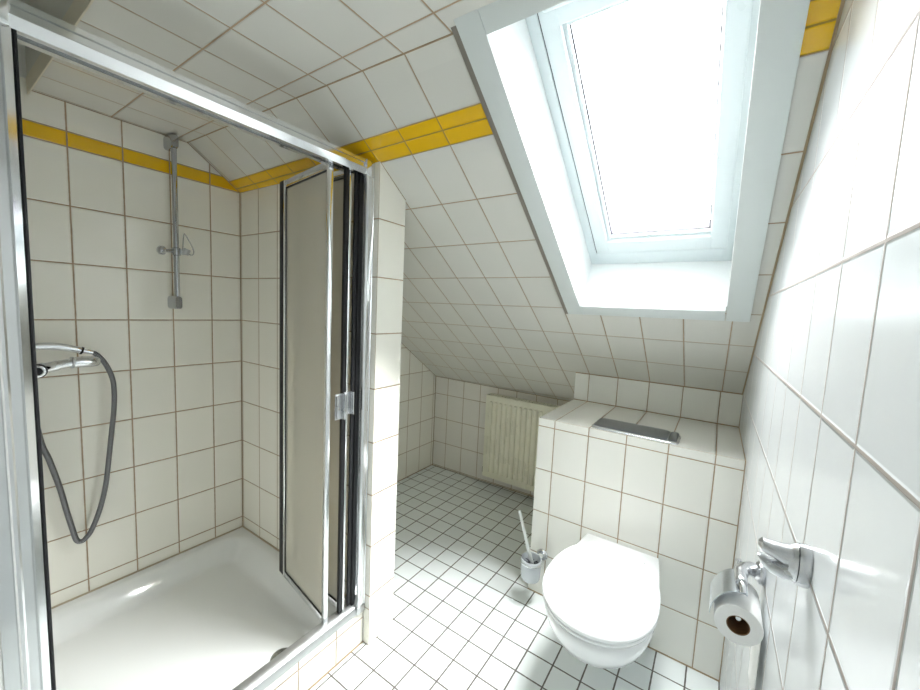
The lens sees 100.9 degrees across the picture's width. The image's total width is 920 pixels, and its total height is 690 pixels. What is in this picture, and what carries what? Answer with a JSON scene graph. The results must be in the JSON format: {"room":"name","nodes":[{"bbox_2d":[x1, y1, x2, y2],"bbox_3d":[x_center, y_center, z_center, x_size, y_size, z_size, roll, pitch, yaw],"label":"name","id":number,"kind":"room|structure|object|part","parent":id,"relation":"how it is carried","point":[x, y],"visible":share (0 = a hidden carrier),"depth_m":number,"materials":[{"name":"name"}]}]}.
{"room":"bathroom","nodes":[
{"label":"bathroom","id":0,"kind":"room"},
{"bbox_2d":[0,630,4,689],"bbox_3d":[-1.453,0.100,0.464,0.881,2.120,1.085,6,6,34],"label":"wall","id":1,"kind":"structure","parent":0,"point":[2,686],"depth_m":0.68,"materials":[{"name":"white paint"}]},
{"bbox_2d":[25,0,73,73],"bbox_3d":[-0.534,-0.840,0.639,2.130,0.240,0.020,6,6,34],"label":"step","id":2,"kind":"structure","parent":0,"point":[58,9],"depth_m":1.02,"materials":[{"name":"grey paint"}]},
{"bbox_2d":[26,0,93,94],"bbox_3d":[-0.545,-0.721,0.642,2.130,0.069,0.004,6,6,34],"label":"trim","id":3,"kind":"structure","parent":2,"relation":"attached to","point":[77,10],"depth_m":1.02,"materials":[{"name":"beige tile"}]},
{"bbox_2d":[18,43,241,606],"bbox_3d":[-1.307,0.009,1.496,0.080,2.120,0.860,6,6,34],"label":"wall","id":4,"kind":"structure","parent":0,"point":[99,186],"depth_m":1.47,"materials":[{"name":"tile"}]},
{"bbox_2d":[37,348,116,543],"bbox_3d":[-1.354,0.369,1.284,0.303,0.709,0.110,-3,7,-44],"label":"shower mixer","id":5,"kind":"object","parent":4,"relation":"attached to","point":[97,358],"visible":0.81,"depth_m":1.33,"materials":[{"name":"silver metal"}]},
{"bbox_3d":[-1.333,0.083,1.198,0.039,0.039,0.016,-3,8,-45],"label":"knob","id":6,"kind":"part","parent":5,"relation":"part of","materials":[{"name":"silver metal"}]},
{"bbox_3d":[-1.333,0.070,1.244,0.096,0.049,0.038,-1,7,-37],"label":"lever","id":7,"kind":"part","parent":5,"relation":"part of","materials":[{"name":"silver metal"}]},
{"bbox_2d":[35,342,83,353],"bbox_3d":[-1.373,0.015,1.220,0.064,0.046,0.240,6,6,34],"label":"shower","id":8,"kind":"object","parent":5,"relation":"attached to","point":[42,345],"visible":0.64,"depth_m":1.26,"materials":[{"name":"silver metal"}]},
{"bbox_2d":[156,133,190,308],"bbox_3d":[-1.145,-0.484,1.516,0.076,0.679,0.119,6,6,34],"label":"shower rail","id":9,"kind":"object","parent":4,"relation":"attached to","point":[171,141],"visible":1,"depth_m":1.50,"materials":[{"name":"silver metal"}]},
{"bbox_3d":[-1.166,-0.370,1.482,0.035,0.035,0.027,6,6,34],"label":"knob","id":10,"kind":"part","parent":9,"relation":"part of","materials":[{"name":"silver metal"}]},
{"bbox_2d":[32,0,496,141],"bbox_3d":[-0.405,-0.733,0.846,2.130,0.062,0.492,6,6,34],"label":"ceiling","id":11,"kind":"structure","parent":0,"point":[262,55],"depth_m":0.92,"materials":[{"name":"tile"}]},
{"bbox_2d":[240,162,405,644],"bbox_3d":[-0.643,0.207,1.639,0.900,1.760,0.148,6,6,34],"label":"wall partition","id":12,"kind":"structure","parent":0,"point":[260,207],"depth_m":1.48,"materials":[{"name":"tile"}]},
{"bbox_2d":[31,0,844,689],"bbox_3d":[-0.030,0.172,1.552,1.997,1.906,2.298,6,6,34],"label":"trim","id":13,"kind":"structure","parent":12,"relation":"attached to","point":[842,1],"depth_m":1.26,"materials":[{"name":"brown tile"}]},
{"bbox_2d":[397,343,435,481],"bbox_3d":[-0.588,0.150,2.475,0.060,1.722,1.410,6,6,34],"label":"wall","id":14,"kind":"structure","parent":0,"point":[417,382],"depth_m":2.85,"materials":[{"name":"tile"}]},
{"bbox_2d":[433,376,568,496],"bbox_3d":[0.309,0.638,2.757,1.237,0.780,0.060,6,6,32],"label":"wall","id":15,"kind":"structure","parent":0,"point":[460,406],"depth_m":2.90,"materials":[{"name":"tile"}]},
{"bbox_2d":[482,393,559,491],"bbox_3d":[0.457,0.663,2.553,0.659,0.588,0.135,6,6,34],"label":"radiator","id":16,"kind":"object","parent":15,"relation":"attached to","point":[511,424],"visible":0.7,"depth_m":2.55,"materials":[{"name":"beige metal"}]},
{"bbox_2d":[487,393,559,407],"bbox_3d":[0.466,0.377,2.504,0.640,0.010,0.054,6,6,34],"label":"grille","id":17,"kind":"object","parent":16,"relation":"attached to","point":[496,397],"depth_m":2.53,"materials":[{"name":"beige metal"}]},
{"bbox_2d":[189,0,840,400],"bbox_3d":[0.167,-0.213,1.772,2.150,1.251,1.757,6,6,34],"label":"ceiling","id":18,"kind":"structure","parent":0,"point":[481,304],"depth_m":1.42,"materials":[{"name":"tile"}]},
{"bbox_2d":[451,0,809,321],"bbox_3d":[0.510,-0.514,1.084,0.623,0.864,1.032,6,6,34],"label":"frame","id":19,"kind":"structure","parent":18,"relation":"attached to","point":[523,60],"depth_m":1.05,"materials":[{"name":"white plastic"}]},
{"bbox_3d":[0.559,-0.613,1.131,0.481,0.632,0.845,6,6,34],"label":"frame","id":20,"kind":"part","parent":19,"relation":"part of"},
{"bbox_3d":[0.555,-0.612,1.111,0.431,0.565,0.756,6,6,34],"label":"sash","id":21,"kind":"part","parent":19,"relation":"part of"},
{"bbox_2d":[310,465,719,689],"bbox_3d":[-0.364,1.177,1.196,2.050,0.060,3.410,6,6,34],"label":"floor","id":22,"kind":"structure","parent":0,"point":[465,616],"depth_m":1.56,"materials":[{"name":"white tile"}]},
{"bbox_2d":[51,521,345,689],"bbox_3d":[-0.979,1.012,1.354,0.804,0.161,0.818,6,6,34],"label":"shower tray","id":23,"kind":"object","parent":22,"relation":"on","point":[212,613],"visible":0.73,"depth_m":1.39,"materials":[{"name":"white ceramic"}]},
{"bbox_2d":[264,612,362,689],"bbox_3d":[-0.623,1.075,1.110,0.061,0.134,0.817,6,6,34],"label":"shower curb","id":24,"kind":"structure","parent":22,"relation":"on","point":[320,660],"depth_m":1.28,"materials":[{"name":"bright tile"}]},
{"bbox_2d":[0,0,374,689],"bbox_3d":[-0.720,0.195,1.103,0.403,1.609,0.848,6,6,34],"label":"shower enclosure","id":25,"kind":"object","parent":24,"relation":"on","point":[316,402],"visible":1,"depth_m":1.21,"materials":[{"name":"metal"}]},
{"bbox_3d":[-0.806,0.231,0.685,0.068,1.608,0.057,6,6,34],"label":"post","id":26,"kind":"part","parent":25,"relation":"part of","materials":[{"name":"metal"}]},
{"bbox_3d":[-0.542,-0.565,0.943,0.058,0.049,0.763,6,6,34],"label":"rail","id":27,"kind":"part","parent":25,"relation":"part of","materials":[{"name":"metal"}]},
{"bbox_3d":[-0.619,0.992,1.094,0.056,0.034,0.763,6,6,34],"label":"rail","id":28,"kind":"part","parent":25,"relation":"part of","materials":[{"name":"metal"}]},
{"bbox_3d":[-0.552,0.183,1.350,0.312,1.498,0.004,8,7,42],"label":"pane","id":29,"kind":"part","parent":25,"relation":"part of","materials":[{"name":"clear glass"}]},
{"bbox_3d":[-0.551,0.181,1.349,0.336,1.538,0.016,8,7,42],"label":"door panel","id":30,"kind":"part","parent":25,"relation":"part of","materials":[{"name":"glass"}]},
{"bbox_3d":[-0.520,0.178,1.395,0.314,1.538,0.016,7,7,36],"label":"door panel","id":31,"kind":"part","parent":25,"relation":"part of","materials":[{"name":"metal"}]},
{"bbox_3d":[-0.522,0.180,1.396,0.290,1.498,0.004,7,7,36],"label":"pane","id":32,"kind":"part","parent":25,"relation":"part of","materials":[{"name":"clear glass"}]},
{"bbox_3d":[-0.396,0.206,1.256,0.018,0.087,0.032,6,6,34],"label":"door handle","id":33,"kind":"part","parent":25,"relation":"part of","materials":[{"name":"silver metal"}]},
{"bbox_3d":[-0.376,0.198,1.285,0.018,0.079,0.032,6,6,34],"label":"door handle","id":34,"kind":"part","parent":25,"relation":"part of","materials":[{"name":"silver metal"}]},
{"bbox_3d":[-0.355,0.189,1.347,0.063,1.608,0.034,6,6,34],"label":"post","id":35,"kind":"part","parent":25,"relation":"part of","materials":[{"name":"metal"}]},
{"bbox_2d":[528,373,744,679],"bbox_3d":[0.882,0.654,1.857,0.736,0.969,0.860,6,6,34],"label":"wall","id":36,"kind":"structure","parent":0,"point":[678,505],"depth_m":1.48,"materials":[{"name":"tile"}]},
{"bbox_2d":[521,548,547,583],"bbox_3d":[0.318,0.965,1.665,0.093,0.107,0.123,6,6,34],"label":"toilet brush holder","id":37,"kind":"object","parent":36,"relation":"attached to","point":[530,573],"visible":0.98,"depth_m":1.63,"materials":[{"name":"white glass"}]},
{"bbox_2d":[518,510,538,563],"bbox_3d":[0.298,0.862,1.653,0.108,0.280,0.072,6,6,34],"label":"toilet brush","id":38,"kind":"object","parent":37,"relation":"in","point":[530,561],"visible":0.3,"depth_m":1.65,"materials":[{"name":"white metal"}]},
{"bbox_2d":[521,552,541,583],"bbox_3d":[0.308,0.972,1.653,0.087,0.095,0.087,6,6,34],"label":"glass cup","id":39,"kind":"object","parent":37,"relation":"on","point":[530,573],"depth_m":1.62,"materials":[{"name":"white"}]},
{"bbox_2d":[542,533,660,668],"bbox_3d":[0.478,0.965,1.296,0.346,0.401,0.550,6,6,34],"label":"toilet","id":40,"kind":"object","parent":36,"relation":"attached to","point":[602,597],"visible":1,"depth_m":1.16,"materials":[{"name":"white ceramic"}]},
{"bbox_3d":[0.461,0.802,1.245,0.343,0.013,0.460,6,6,34],"label":"seat","id":41,"kind":"part","parent":40,"relation":"part of","materials":[{"name":"white plastic"}]},
{"bbox_2d":[592,418,680,444],"bbox_3d":[0.707,0.342,1.533,0.318,0.018,0.142,6,6,34],"label":"flush plate","id":42,"kind":"object","parent":36,"relation":"attached to","point":[620,427],"visible":1,"depth_m":1.51,"materials":[{"name":"silver metal"}]},
{"bbox_2d":[720,0,919,689],"bbox_3d":[0.539,0.144,0.536,0.080,2.200,3.450,6,6,34],"label":"wall","id":43,"kind":"structure","parent":0,"point":[829,426],"depth_m":0.42,"materials":[{"name":"tile"}]},
{"bbox_2d":[709,558,765,620],"bbox_3d":[0.536,0.462,0.733,0.084,0.082,0.126,6,6,34],"label":"toilet paper holder","id":44,"kind":"object","parent":43,"relation":"attached to","point":[736,579],"visible":1,"depth_m":0.72,"materials":[{"name":"silver metal"}]},
{"bbox_2d":[714,583,763,689],"bbox_3d":[0.524,0.558,0.727,0.073,0.186,0.096,6,6,34],"label":"toilet paper roll","id":45,"kind":"object","parent":44,"relation":"hanging from","point":[749,631],"visible":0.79,"depth_m":0.69,"materials":[{"name":"white paper"}]},
{"bbox_3d":[0.555,0.445,0.731,0.117,0.046,0.041,0,6,-29],"label":"arm","id":46,"kind":"part","parent":44,"relation":"part of","materials":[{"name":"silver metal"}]},
{"bbox_2d":[757,537,812,588],"bbox_3d":[0.408,0.271,0.481,0.051,0.054,0.035,6,6,34],"label":"robe hook","id":47,"kind":"object","parent":43,"relation":"attached to","point":[793,562],"visible":1,"depth_m":0.47,"materials":[{"name":"silver metal"}]}
]}

